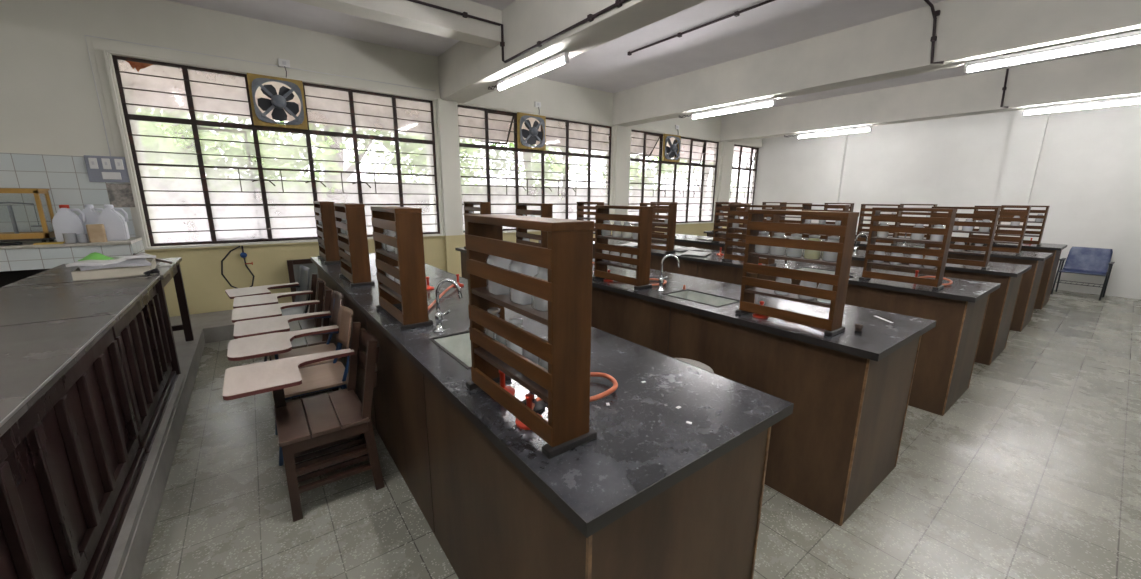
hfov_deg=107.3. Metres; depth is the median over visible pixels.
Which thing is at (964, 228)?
glass jar
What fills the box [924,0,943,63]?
conduit pipe
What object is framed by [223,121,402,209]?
tree
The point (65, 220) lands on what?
plastic jug
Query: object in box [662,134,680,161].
exhaust fan
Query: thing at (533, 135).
exhaust fan
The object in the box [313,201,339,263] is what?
rack
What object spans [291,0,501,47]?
ceiling beam
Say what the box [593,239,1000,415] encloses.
lab bench
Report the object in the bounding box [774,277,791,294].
glass jar
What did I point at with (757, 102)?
tube light
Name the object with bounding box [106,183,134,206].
plaster patch
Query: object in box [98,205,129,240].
plastic jug
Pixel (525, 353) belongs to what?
glass jar
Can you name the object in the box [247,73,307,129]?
exhaust fan
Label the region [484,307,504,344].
glass jar
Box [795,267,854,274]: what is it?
sink
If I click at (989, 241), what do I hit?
rack
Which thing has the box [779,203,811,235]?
rack
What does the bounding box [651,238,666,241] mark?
shelf
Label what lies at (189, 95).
grille
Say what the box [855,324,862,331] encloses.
cork
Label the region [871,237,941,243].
shelf
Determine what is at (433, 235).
window sill
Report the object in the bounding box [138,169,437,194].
grille
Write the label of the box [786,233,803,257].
glass jar
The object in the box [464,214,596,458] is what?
rack
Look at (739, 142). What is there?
trim
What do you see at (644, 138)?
grille
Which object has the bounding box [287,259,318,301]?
framed board
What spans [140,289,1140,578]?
floor
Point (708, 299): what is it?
sink
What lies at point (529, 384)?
shelf
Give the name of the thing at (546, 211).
rack
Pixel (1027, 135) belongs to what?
column
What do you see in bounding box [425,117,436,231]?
post
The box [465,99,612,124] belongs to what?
trim
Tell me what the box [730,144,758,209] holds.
window
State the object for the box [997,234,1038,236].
shelf
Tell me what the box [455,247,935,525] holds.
lab bench
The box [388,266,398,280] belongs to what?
glass jar
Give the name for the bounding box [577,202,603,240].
rack
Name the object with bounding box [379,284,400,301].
shelf
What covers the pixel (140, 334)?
counter
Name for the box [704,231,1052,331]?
lab bench
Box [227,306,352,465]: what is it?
armchair
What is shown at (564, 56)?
tube light
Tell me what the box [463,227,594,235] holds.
window sill
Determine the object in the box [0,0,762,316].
wall
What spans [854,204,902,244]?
rack
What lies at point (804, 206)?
rack
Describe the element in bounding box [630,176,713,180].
grille
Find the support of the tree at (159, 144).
on the ground
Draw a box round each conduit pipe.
[408,0,628,62]
[627,0,774,55]
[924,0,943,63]
[1000,69,1008,107]
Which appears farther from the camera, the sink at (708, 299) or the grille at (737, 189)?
the grille at (737, 189)
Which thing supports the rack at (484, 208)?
on the lab bench at (849, 390)
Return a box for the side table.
[1,257,193,374]
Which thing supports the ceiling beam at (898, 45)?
attached to the ceiling
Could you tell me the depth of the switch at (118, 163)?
4.53 m
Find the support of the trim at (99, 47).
attached to the wall at (49, 103)
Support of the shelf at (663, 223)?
attached to the rack at (670, 237)
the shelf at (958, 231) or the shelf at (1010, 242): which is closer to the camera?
the shelf at (958, 231)
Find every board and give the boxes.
[84,155,129,182]
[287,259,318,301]
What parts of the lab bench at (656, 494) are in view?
gas burner, gas burner, gas burner, gas burner, gas burner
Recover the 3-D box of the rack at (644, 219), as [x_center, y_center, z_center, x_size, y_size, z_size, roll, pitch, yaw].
[0.401,-0.347,3.285,0.165,0.602,0.524,-9,15,-36]
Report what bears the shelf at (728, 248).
attached to the rack at (732, 212)
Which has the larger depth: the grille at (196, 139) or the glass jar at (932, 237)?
the grille at (196, 139)
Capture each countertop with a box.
[0,237,146,287]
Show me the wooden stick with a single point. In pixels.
(156, 259)
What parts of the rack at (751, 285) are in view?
panel, panel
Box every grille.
[116,71,432,111]
[119,87,433,122]
[123,103,433,133]
[129,134,434,155]
[132,150,435,166]
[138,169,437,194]
[146,214,438,219]
[149,223,438,232]
[458,115,611,134]
[458,125,609,142]
[459,136,608,150]
[460,156,607,166]
[460,167,609,175]
[461,179,609,196]
[462,212,576,214]
[629,185,714,197]
[630,168,710,173]
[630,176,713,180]
[631,137,718,148]
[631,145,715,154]
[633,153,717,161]
[730,188,751,197]
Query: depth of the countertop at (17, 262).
4.06 m
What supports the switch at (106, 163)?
attached to the board at (99, 168)
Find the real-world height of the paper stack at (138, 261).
0.032 m
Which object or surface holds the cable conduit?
attached to the wall at (49, 103)
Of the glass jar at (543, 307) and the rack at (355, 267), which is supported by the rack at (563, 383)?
the glass jar at (543, 307)
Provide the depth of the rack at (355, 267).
3.13 m
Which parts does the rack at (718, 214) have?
panel, panel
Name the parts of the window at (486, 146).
open sash, rail, rail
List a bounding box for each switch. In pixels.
[88,158,98,168]
[101,158,111,168]
[114,159,123,169]
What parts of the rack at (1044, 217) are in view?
panel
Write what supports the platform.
on the floor
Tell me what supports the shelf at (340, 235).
attached to the rack at (355, 267)
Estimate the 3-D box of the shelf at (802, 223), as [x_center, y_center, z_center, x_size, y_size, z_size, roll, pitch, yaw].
[3.205,-0.825,5.342,0.113,0.016,0.456,-9,15,-36]
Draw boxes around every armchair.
[222,322,384,521]
[225,265,310,361]
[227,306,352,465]
[231,282,338,390]
[233,274,325,330]
[233,291,346,385]
[1051,246,1114,300]
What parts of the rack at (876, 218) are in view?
panel, panel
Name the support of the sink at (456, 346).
in the lab bench at (656, 494)
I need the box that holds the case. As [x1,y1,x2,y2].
[0,188,55,241]
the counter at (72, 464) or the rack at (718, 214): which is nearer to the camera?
the counter at (72, 464)
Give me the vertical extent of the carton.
0.175 m
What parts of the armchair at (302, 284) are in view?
shell seat, leg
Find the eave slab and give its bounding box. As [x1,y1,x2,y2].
[118,60,754,154]
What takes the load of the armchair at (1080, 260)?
on the floor
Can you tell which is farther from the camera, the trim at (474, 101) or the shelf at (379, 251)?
the trim at (474, 101)
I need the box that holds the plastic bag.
[78,252,113,260]
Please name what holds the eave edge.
attached to the eave slab
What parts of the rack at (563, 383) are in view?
panel, panel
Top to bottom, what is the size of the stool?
0.665 m
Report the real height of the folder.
0.012 m
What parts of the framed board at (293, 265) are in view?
frame, frame, panel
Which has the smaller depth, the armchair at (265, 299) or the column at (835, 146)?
the armchair at (265, 299)
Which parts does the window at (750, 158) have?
open sash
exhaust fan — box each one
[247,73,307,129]
[517,112,545,150]
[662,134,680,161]
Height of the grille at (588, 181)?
0.296 m
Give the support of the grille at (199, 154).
attached to the window at (136, 63)
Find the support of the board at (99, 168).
attached to the wall at (49, 103)
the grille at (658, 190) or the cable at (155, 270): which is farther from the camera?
the grille at (658, 190)
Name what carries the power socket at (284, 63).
attached to the wall at (49, 103)
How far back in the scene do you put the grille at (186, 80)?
5.11 m
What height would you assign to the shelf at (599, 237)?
0.016 m
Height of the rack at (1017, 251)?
0.602 m
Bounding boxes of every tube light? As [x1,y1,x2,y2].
[497,52,568,90]
[691,98,775,119]
[797,126,871,138]
[964,30,1140,73]
[1021,96,1140,115]
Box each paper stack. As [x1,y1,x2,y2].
[66,258,124,266]
[78,258,151,270]
[617,242,637,246]
[674,247,701,250]
[682,250,709,255]
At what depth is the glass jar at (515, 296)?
1.18 m
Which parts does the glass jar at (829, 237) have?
lid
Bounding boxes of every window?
[112,55,439,245]
[457,105,611,232]
[628,130,718,224]
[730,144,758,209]
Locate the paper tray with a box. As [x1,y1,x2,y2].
[71,258,155,280]
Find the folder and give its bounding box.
[33,242,63,244]
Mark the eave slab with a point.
(156, 70)
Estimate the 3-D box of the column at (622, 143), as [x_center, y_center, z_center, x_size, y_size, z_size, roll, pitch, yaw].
[1.078,-1.883,9.012,0.400,3.060,0.070,-9,15,-36]
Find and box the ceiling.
[167,0,1140,115]
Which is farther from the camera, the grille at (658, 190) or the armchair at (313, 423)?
the grille at (658, 190)
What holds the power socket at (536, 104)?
attached to the wall at (49, 103)
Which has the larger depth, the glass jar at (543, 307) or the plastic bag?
the plastic bag
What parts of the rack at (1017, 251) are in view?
panel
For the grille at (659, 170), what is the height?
0.013 m
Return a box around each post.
[122,80,161,242]
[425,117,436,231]
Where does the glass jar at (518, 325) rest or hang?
on the rack at (563, 383)
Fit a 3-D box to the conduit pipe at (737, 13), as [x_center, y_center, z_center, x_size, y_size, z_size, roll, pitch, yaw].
[1.837,-3.113,4.775,0.044,0.044,3.322,-9,15,-36]
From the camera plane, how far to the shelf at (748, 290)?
2.28 m
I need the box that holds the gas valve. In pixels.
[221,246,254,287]
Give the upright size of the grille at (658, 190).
0.296 m
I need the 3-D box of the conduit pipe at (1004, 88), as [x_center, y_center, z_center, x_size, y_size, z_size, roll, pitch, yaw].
[6.902,-3.173,6.636,0.044,0.594,0.117,-9,15,-36]
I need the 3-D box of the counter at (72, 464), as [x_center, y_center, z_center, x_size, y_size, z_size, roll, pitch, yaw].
[-1.844,0.803,1.006,0.764,0.832,2.605,-9,15,-36]
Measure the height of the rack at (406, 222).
0.602 m
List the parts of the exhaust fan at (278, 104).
blade, blade, motor, blade, blade, blade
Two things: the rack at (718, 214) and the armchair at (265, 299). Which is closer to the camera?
the armchair at (265, 299)
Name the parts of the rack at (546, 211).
panel, panel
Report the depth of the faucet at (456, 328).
2.08 m
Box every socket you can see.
[102,172,121,179]
[278,58,289,77]
[534,101,540,111]
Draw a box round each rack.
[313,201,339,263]
[334,203,374,286]
[370,206,432,329]
[464,201,489,247]
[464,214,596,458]
[515,203,552,247]
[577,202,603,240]
[592,205,653,289]
[636,203,676,252]
[650,202,677,237]
[711,203,750,241]
[712,202,740,232]
[722,205,780,265]
[735,209,859,336]
[762,202,786,219]
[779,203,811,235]
[795,204,849,254]
[822,203,853,223]
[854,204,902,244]
[859,207,956,289]
[897,204,937,237]
[923,206,1000,269]
[964,206,1030,254]
[994,205,1049,245]
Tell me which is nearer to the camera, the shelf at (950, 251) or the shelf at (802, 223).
the shelf at (950, 251)
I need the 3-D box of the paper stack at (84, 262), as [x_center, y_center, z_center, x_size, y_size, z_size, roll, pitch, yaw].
[-3.530,-0.200,3.132,0.200,0.030,0.260,-4,13,-19]
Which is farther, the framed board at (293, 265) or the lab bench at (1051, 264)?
the lab bench at (1051, 264)
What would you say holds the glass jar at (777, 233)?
on the rack at (751, 285)
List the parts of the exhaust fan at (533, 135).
blade, blade, motor, blade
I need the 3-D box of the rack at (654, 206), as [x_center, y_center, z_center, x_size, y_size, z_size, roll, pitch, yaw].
[1.626,-1.235,7.406,0.165,0.602,0.524,-9,15,-36]
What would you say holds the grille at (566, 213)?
attached to the window at (486, 146)
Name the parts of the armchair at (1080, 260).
leg, leg, shell seat, leg, leg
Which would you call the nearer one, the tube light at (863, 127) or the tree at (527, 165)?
the tube light at (863, 127)
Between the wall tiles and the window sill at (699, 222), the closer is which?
the wall tiles
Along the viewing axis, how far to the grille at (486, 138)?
7.44 m
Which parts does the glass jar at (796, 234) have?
lid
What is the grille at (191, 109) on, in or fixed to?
attached to the window at (136, 63)
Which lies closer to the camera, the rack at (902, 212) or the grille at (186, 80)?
the grille at (186, 80)
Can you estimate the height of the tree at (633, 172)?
6.749 m
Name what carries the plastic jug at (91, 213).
on the countertop at (17, 262)
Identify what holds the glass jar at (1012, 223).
on the rack at (1017, 251)
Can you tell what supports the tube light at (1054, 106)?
attached to the ceiling beam at (1112, 74)
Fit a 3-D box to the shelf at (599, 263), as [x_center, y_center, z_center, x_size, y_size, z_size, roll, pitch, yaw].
[0.396,-0.192,3.316,0.113,0.016,0.456,-9,15,-36]
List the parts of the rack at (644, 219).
panel, panel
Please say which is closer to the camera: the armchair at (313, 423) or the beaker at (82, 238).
the armchair at (313, 423)
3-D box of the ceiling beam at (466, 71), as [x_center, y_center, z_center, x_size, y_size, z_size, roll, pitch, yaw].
[1.138,-2.358,2.620,0.380,0.610,9.940,-9,15,-36]
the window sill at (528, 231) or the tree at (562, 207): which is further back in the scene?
the tree at (562, 207)
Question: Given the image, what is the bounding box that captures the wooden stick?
[133,253,171,263]
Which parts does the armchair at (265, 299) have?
seat, leg, leg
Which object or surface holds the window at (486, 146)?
in the wall at (49, 103)
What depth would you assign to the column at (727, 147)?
11.02 m
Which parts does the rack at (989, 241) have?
panel, panel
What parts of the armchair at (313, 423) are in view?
arm post, leg, seat, rail, leg, rail, rail, leg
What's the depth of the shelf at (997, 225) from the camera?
5.35 m
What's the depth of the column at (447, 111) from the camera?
6.71 m
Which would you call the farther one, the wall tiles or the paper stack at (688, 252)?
the paper stack at (688, 252)
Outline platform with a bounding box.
[119,304,322,578]
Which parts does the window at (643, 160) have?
open sash, rail, rail, open sash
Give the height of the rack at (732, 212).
0.602 m
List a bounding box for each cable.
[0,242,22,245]
[143,268,159,275]
[223,238,316,242]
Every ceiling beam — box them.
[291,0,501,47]
[438,0,706,102]
[612,0,1140,126]
[720,46,1140,141]
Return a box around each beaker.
[62,233,77,242]
[76,234,87,242]
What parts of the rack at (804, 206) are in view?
panel, panel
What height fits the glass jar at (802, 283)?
0.124 m
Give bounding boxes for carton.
[86,224,107,242]
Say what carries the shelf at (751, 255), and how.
attached to the rack at (751, 285)
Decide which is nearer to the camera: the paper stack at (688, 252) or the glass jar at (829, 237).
the glass jar at (829, 237)
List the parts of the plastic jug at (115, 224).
handle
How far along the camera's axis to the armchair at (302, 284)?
4.29 m
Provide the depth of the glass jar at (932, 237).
3.15 m
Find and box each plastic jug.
[52,205,85,241]
[79,204,102,240]
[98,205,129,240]
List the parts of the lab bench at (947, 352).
gas burner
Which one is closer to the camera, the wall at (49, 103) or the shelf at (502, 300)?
the shelf at (502, 300)
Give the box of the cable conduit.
[85,35,434,155]
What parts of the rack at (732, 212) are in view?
panel, panel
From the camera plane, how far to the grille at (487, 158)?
7.77 m
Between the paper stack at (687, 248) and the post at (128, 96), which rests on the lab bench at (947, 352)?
the paper stack at (687, 248)
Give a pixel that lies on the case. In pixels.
(42, 198)
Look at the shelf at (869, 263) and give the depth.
3.37 m
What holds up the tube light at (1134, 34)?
attached to the ceiling beam at (898, 45)
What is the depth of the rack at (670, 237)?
5.21 m
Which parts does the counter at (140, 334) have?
rail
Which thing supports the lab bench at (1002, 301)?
on the floor
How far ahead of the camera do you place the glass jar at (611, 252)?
3.33 m
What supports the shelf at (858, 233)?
attached to the rack at (861, 224)
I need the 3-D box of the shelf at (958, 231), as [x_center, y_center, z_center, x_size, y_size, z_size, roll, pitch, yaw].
[3.999,-0.595,4.313,0.113,0.016,0.456,-9,15,-36]
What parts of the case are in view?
lid, glass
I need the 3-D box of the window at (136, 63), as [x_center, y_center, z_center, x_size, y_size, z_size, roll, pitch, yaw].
[-3.498,-1.700,5.671,3.422,2.030,0.198,-9,15,-36]
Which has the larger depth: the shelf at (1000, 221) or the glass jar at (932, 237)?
the shelf at (1000, 221)
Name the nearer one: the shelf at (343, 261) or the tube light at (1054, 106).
the shelf at (343, 261)
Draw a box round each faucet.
[433,278,462,332]
[656,254,679,290]
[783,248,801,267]
[852,233,867,254]
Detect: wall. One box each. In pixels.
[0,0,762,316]
[150,176,750,242]
[750,99,1140,298]
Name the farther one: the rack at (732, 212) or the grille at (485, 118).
the grille at (485, 118)
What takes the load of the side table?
on the platform
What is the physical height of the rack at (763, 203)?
0.602 m
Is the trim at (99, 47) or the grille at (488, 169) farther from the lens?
the grille at (488, 169)
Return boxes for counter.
[0,276,178,453]
[0,313,148,578]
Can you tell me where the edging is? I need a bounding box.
[102,373,185,578]
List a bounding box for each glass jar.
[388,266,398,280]
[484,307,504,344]
[486,254,510,294]
[493,332,511,348]
[505,317,523,345]
[508,260,542,304]
[522,348,541,363]
[531,266,547,311]
[602,250,609,261]
[609,251,619,263]
[632,223,637,239]
[754,231,769,253]
[769,232,785,255]
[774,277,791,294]
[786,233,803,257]
[798,280,816,299]
[803,235,821,259]
[816,283,830,302]
[821,236,839,261]
[909,254,922,266]
[910,224,924,239]
[929,225,944,240]
[962,219,972,230]
[1010,216,1019,225]
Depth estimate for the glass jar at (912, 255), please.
3.28 m
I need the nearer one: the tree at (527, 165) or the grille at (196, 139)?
the grille at (196, 139)
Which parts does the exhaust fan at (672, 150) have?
motor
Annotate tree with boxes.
[135,107,312,241]
[136,108,287,199]
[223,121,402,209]
[342,127,535,201]
[356,130,492,196]
[492,143,575,215]
[507,145,605,218]
[591,153,696,223]
[665,159,749,220]
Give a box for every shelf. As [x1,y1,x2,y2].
[338,233,347,238]
[341,259,350,266]
[376,248,397,260]
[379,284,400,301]
[472,287,547,325]
[474,342,547,402]
[597,235,637,241]
[597,261,636,270]
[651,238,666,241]
[652,222,667,224]
[727,247,766,251]
[728,227,769,231]
[745,287,830,307]
[748,252,836,265]
[802,223,839,225]
[858,233,892,235]
[867,261,936,271]
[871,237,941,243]
[938,249,984,255]
[952,230,989,233]
[993,241,1018,243]
[997,225,1021,226]
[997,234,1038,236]
[1000,221,1041,222]
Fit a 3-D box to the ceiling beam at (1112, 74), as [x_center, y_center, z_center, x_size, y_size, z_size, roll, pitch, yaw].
[6.937,-3.242,6.898,0.340,0.610,9.940,-9,15,-36]
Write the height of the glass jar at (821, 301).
0.124 m
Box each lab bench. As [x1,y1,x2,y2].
[311,253,793,578]
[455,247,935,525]
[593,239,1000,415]
[651,233,1031,364]
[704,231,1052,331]
[785,232,1066,309]
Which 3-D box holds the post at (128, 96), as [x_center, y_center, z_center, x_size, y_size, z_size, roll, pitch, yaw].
[-6.248,-1.237,6.094,0.280,3.320,0.250,-9,15,-36]
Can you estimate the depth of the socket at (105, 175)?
4.52 m
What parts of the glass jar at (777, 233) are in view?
lid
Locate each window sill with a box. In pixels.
[145,234,444,250]
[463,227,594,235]
[633,222,713,225]
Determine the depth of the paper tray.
3.09 m
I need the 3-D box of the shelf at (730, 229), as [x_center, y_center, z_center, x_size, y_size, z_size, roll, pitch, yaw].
[1.875,-0.623,4.361,0.113,0.016,0.456,-9,15,-36]
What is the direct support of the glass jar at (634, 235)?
on the rack at (644, 219)
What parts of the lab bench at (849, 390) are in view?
gas burner, gas burner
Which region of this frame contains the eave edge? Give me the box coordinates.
[129,82,738,163]
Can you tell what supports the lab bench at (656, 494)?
on the floor
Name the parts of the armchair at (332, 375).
leg, seat, seat frame, leg, backrest, leg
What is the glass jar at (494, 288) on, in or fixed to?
on the rack at (563, 383)
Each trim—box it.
[92,40,436,247]
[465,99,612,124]
[629,125,719,140]
[734,141,762,146]
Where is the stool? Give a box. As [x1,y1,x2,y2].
[675,358,713,372]
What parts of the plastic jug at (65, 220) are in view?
handle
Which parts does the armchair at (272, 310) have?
seat, leg, rail, leg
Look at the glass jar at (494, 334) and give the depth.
1.37 m
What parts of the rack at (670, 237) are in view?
panel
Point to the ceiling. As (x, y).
(607, 67)
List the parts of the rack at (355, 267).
panel, panel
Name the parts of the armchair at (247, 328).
seat, leg, backrest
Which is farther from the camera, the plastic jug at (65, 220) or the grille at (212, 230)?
the grille at (212, 230)
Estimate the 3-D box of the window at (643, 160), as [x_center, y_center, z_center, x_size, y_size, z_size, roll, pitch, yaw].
[2.442,-2.639,10.204,3.273,2.030,0.446,-9,15,-36]
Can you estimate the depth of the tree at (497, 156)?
18.07 m
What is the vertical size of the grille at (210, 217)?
0.013 m
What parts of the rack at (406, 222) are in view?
panel, panel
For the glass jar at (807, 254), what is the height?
0.124 m
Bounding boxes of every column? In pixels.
[437,98,463,276]
[612,125,630,235]
[717,141,733,227]
[814,131,848,222]
[988,109,1050,236]
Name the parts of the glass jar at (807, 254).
lid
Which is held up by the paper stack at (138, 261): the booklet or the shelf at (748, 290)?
the booklet
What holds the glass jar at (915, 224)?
on the rack at (876, 218)
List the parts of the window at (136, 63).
open sash, handle, rail, rail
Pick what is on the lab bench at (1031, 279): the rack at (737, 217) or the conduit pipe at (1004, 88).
the rack at (737, 217)
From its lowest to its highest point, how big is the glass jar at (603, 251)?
0.090 m
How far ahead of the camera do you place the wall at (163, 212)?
16.02 m
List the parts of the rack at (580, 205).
panel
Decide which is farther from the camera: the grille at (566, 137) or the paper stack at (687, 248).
the grille at (566, 137)
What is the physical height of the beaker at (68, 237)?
0.094 m
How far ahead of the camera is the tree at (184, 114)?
11.88 m
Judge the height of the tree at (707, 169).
6.995 m
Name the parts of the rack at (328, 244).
panel, panel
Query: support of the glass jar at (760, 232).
on the rack at (751, 285)
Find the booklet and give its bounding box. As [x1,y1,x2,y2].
[110,253,155,259]
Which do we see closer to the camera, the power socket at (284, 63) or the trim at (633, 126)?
the power socket at (284, 63)
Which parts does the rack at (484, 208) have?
panel, panel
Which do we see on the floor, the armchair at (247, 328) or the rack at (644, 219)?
the armchair at (247, 328)
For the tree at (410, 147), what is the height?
6.752 m
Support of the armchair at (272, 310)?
on the floor
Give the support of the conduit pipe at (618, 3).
attached to the ceiling beam at (466, 71)
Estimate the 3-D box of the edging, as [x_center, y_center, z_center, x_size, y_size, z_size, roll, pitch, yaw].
[-0.826,1.350,0.410,0.035,0.035,7.560,-9,15,-36]
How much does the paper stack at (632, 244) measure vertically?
0.016 m
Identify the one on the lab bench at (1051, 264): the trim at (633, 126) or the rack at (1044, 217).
the rack at (1044, 217)
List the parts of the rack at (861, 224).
panel, panel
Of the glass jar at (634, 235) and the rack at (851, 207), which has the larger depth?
the rack at (851, 207)
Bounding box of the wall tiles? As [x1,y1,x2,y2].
[0,153,135,239]
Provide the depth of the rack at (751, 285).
2.17 m
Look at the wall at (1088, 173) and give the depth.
8.26 m
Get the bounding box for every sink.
[429,331,471,368]
[664,289,739,306]
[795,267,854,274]
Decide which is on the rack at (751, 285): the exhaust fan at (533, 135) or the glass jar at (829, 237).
the glass jar at (829, 237)
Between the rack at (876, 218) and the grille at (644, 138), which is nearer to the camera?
the rack at (876, 218)
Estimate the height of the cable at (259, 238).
0.048 m

